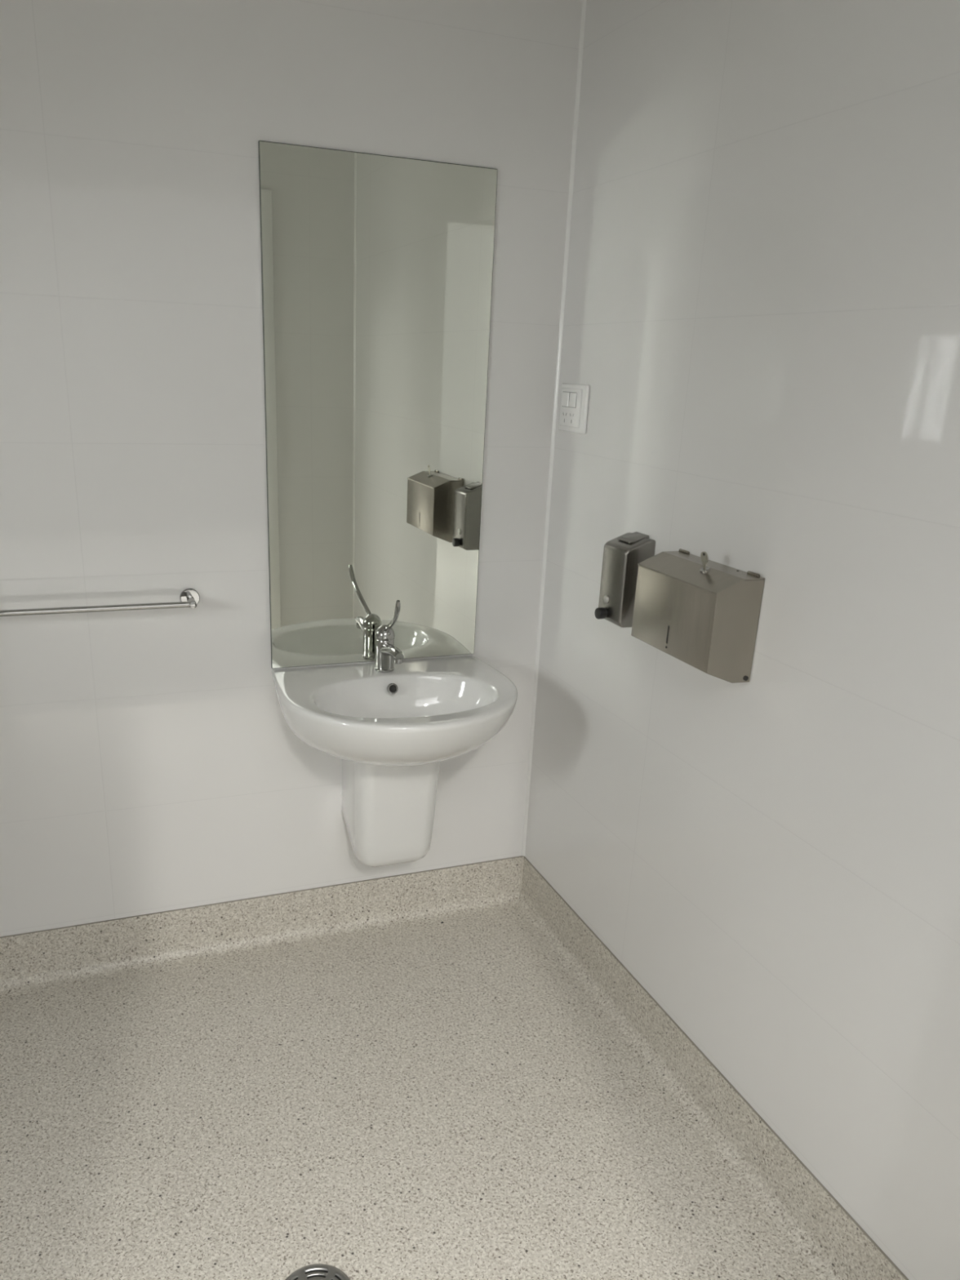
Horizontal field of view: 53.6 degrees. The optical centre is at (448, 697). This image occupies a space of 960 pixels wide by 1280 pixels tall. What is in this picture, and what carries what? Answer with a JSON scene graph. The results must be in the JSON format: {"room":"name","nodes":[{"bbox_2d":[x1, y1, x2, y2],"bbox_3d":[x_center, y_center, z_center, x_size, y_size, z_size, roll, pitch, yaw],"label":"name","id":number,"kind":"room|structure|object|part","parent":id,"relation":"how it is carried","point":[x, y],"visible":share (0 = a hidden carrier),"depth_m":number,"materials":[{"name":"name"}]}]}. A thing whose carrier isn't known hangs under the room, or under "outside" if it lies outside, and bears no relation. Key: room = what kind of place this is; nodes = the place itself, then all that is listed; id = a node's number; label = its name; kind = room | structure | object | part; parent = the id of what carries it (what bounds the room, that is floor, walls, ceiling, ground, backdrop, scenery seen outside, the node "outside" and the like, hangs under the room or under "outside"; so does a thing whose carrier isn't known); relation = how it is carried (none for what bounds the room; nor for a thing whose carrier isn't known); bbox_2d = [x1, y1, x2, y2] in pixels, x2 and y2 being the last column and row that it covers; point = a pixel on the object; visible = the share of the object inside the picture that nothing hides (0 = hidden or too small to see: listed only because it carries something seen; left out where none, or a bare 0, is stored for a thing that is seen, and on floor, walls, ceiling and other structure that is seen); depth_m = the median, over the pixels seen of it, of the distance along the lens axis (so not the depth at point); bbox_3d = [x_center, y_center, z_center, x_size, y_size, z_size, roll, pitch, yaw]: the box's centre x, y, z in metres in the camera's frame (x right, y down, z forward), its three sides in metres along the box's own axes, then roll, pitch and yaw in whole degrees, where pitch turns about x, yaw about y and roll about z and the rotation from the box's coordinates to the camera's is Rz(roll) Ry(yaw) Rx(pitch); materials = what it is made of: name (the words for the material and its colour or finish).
{"room":"accessible public restroom","nodes":[
{"label":"accessible public restroom","id":0,"kind":"room"},
{"bbox_2d":[0,0,582,937],"bbox_3d":[-1.053,-0.568,2.099,2.810,2.750,0.110,-5,21,-20],"label":"wall","id":1,"kind":"structure","parent":0,"point":[151,762],"depth_m":2.21,"materials":[{"name":"white paint"}]},
{"bbox_2d":[0,588,199,616],"bbox_3d":[-0.910,-0.206,2.180,0.667,0.047,0.079,-5,21,-20],"label":"grab rail","id":2,"kind":"object","parent":1,"relation":"attached to","point":[189,597],"visible":1,"depth_m":2.20,"materials":[{"name":"silver metal"}]},
{"bbox_3d":[-0.619,-0.230,2.284,0.017,0.017,0.071,-5,21,-20],"label":"post","id":3,"kind":"part","parent":2,"relation":"part of","materials":[{"name":"silver metal"}]},
{"bbox_2d":[0,855,523,998],"bbox_3d":[-1.023,0.680,2.475,2.700,0.149,0.050,-5,21,-20],"label":"baseboard","id":4,"kind":"structure","parent":1,"relation":"attached to","point":[48,959],"depth_m":2.66,"materials":[{"name":"plastic"}]},
{"bbox_2d":[257,140,497,668],"bbox_3d":[-0.171,-0.665,2.352,0.566,1.201,0.006,-5,21,-20],"label":"wall mirror","id":5,"kind":"object","parent":1,"relation":"attached to","point":[377,270],"visible":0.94,"depth_m":2.32,"materials":[{"name":"clear glass"}]},
{"bbox_2d":[271,654,517,866],"bbox_3d":[-0.118,0.225,2.425,0.598,0.512,0.488,-5,21,-20],"label":"basin","id":6,"kind":"object","parent":1,"relation":"attached to","point":[391,732],"visible":1,"depth_m":2.43,"materials":[{"name":"white ceramic"}]},
{"bbox_2d":[374,600,404,672],"bbox_3d":[-0.141,-0.158,2.401,0.052,0.225,0.190,-5,21,-20],"label":"tap","id":7,"kind":"object","parent":6,"relation":"on","point":[386,652],"visible":1,"depth_m":2.45,"materials":[{"name":"silver metal"}]},
{"bbox_3d":[-0.144,-0.113,2.419,0.036,0.044,0.122,-5,21,-20],"label":"spout","id":8,"kind":"part","parent":7,"relation":"part of","materials":[{"name":"silver metal"}]},
{"bbox_3d":[-0.143,-0.198,2.369,0.014,0.127,0.162,-3,20,-14],"label":"lever","id":9,"kind":"part","parent":7,"relation":"part of","materials":[{"name":"silver metal"}]},
{"bbox_3d":[-0.111,0.068,2.370,0.598,0.180,0.488,-5,21,-20],"label":"bowl","id":10,"kind":"part","parent":6,"relation":"part of","materials":[{"name":"white ceramic"}]},
{"bbox_2d":[520,857,524,889],"bbox_3d":[0.228,0.548,2.954,0.006,0.116,0.005,-5,21,-20],"label":"trim","id":11,"kind":"structure","parent":1,"relation":"attached to","point":[522,857],"depth_m":2.95,"materials":[{"name":"plastic"}]},
{"bbox_2d":[521,0,586,856],"bbox_3d":[0.280,-0.736,2.508,0.008,2.601,0.008,-5,21,-20],"label":"trim","id":12,"kind":"structure","parent":1,"relation":"attached to","point":[584,2],"depth_m":2.49,"materials":[{"name":"white plastic"}]},
{"bbox_2d":[293,1270,341,1279],"bbox_3d":[-0.236,1.067,1.682,0.135,0.001,0.135,-5,21,-20],"label":"drain cover","id":13,"kind":"object","parent":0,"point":[298,1274],"depth_m":1.72,"materials":[{"name":"silver metal"}]},
{"bbox_2d":[0,907,810,1279],"bbox_3d":[-0.683,1.119,1.666,2.920,0.120,2.214,-5,21,-20],"label":"floor","id":14,"kind":"structure","parent":0,"point":[435,1100],"depth_m":2.05,"materials":[{"name":"plastic"}]},
{"bbox_2d":[284,1263,350,1279],"bbox_3d":[-0.236,1.066,1.682,0.139,0.004,0.139,-5,21,-20],"label":"floor drain","id":15,"kind":"object","parent":14,"relation":"on","point":[317,1271],"visible":1,"depth_m":1.73,"materials":[{"name":"metal"}]},
{"bbox_2d":[524,0,959,1279],"bbox_3d":[0.684,-0.352,1.680,0.110,2.750,2.214,-5,21,-20],"label":"wall","id":16,"kind":"structure","parent":0,"point":[762,320],"depth_m":1.75,"materials":[{"name":"white paint"}]},
{"bbox_2d":[558,383,590,434],"bbox_3d":[0.313,-0.733,2.404,0.017,0.116,0.140,-5,21,-20],"label":"power outlet","id":17,"kind":"object","parent":16,"relation":"attached to","point":[574,400],"visible":1,"depth_m":2.39,"materials":[{"name":"white plastic"}]},
{"bbox_2d":[561,391,568,406],"bbox_3d":[0.297,-0.761,2.421,0.004,0.034,0.034,-5,21,-20],"label":"rocker switch","id":18,"kind":"object","parent":17,"relation":"attached to","point":[565,395],"depth_m":2.42,"materials":[{"name":"white plastic"}]},
{"bbox_3d":[0.309,-0.735,2.407,0.004,0.092,0.107,-5,21,-20],"label":"switch panel","id":19,"kind":"part","parent":17,"relation":"part of","materials":[{"name":"white plastic"}]},
{"bbox_2d":[568,392,576,407],"bbox_3d":[0.311,-0.749,2.387,0.004,0.034,0.034,-5,21,-20],"label":"rocker switch","id":20,"kind":"object","parent":17,"relation":"attached to","point":[571,396],"depth_m":2.39,"materials":[{"name":"white plastic"}]},
{"bbox_2d":[594,531,655,627],"bbox_3d":[0.396,-0.272,2.176,0.095,0.206,0.102,-5,21,-20],"label":"soap dispenser","id":21,"kind":"object","parent":16,"relation":"attached to","point":[622,554],"visible":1,"depth_m":2.15,"materials":[{"name":"metal"}]},
{"bbox_3d":[0.419,-0.363,2.155,0.050,0.017,0.054,-5,21,-20],"label":"refill lid","id":22,"kind":"part","parent":21,"relation":"part of","materials":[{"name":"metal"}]},
{"bbox_2d":[631,548,764,683],"bbox_3d":[0.494,-0.169,1.921,0.106,0.212,0.279,-5,21,-20],"label":"dispenser","id":23,"kind":"object","parent":16,"relation":"attached to","point":[707,620],"visible":1,"depth_m":1.84,"materials":[{"name":"silver metal"}]},
{"bbox_3d":[0.497,-0.252,1.893,0.105,0.028,0.277,-5,21,-20],"label":"lid","id":24,"kind":"part","parent":23,"relation":"part of","materials":[{"name":"silver metal"}]},
{"bbox_2d":[700,551,708,568],"bbox_3d":[0.500,-0.268,1.854,0.008,0.035,0.024,-5,21,-20],"label":"key","id":25,"kind":"object","parent":23,"relation":"on","point":[704,556],"visible":1,"depth_m":1.85,"materials":[{"name":"silver metal"}]},
{"bbox_2d":[513,856,908,1279],"bbox_3d":[0.560,0.881,2.080,0.050,0.149,1.994,-5,21,-20],"label":"baseboard","id":26,"kind":"structure","parent":16,"relation":"attached to","point":[820,1235],"depth_m":2.08,"materials":[{"name":"plastic"}]}
]}

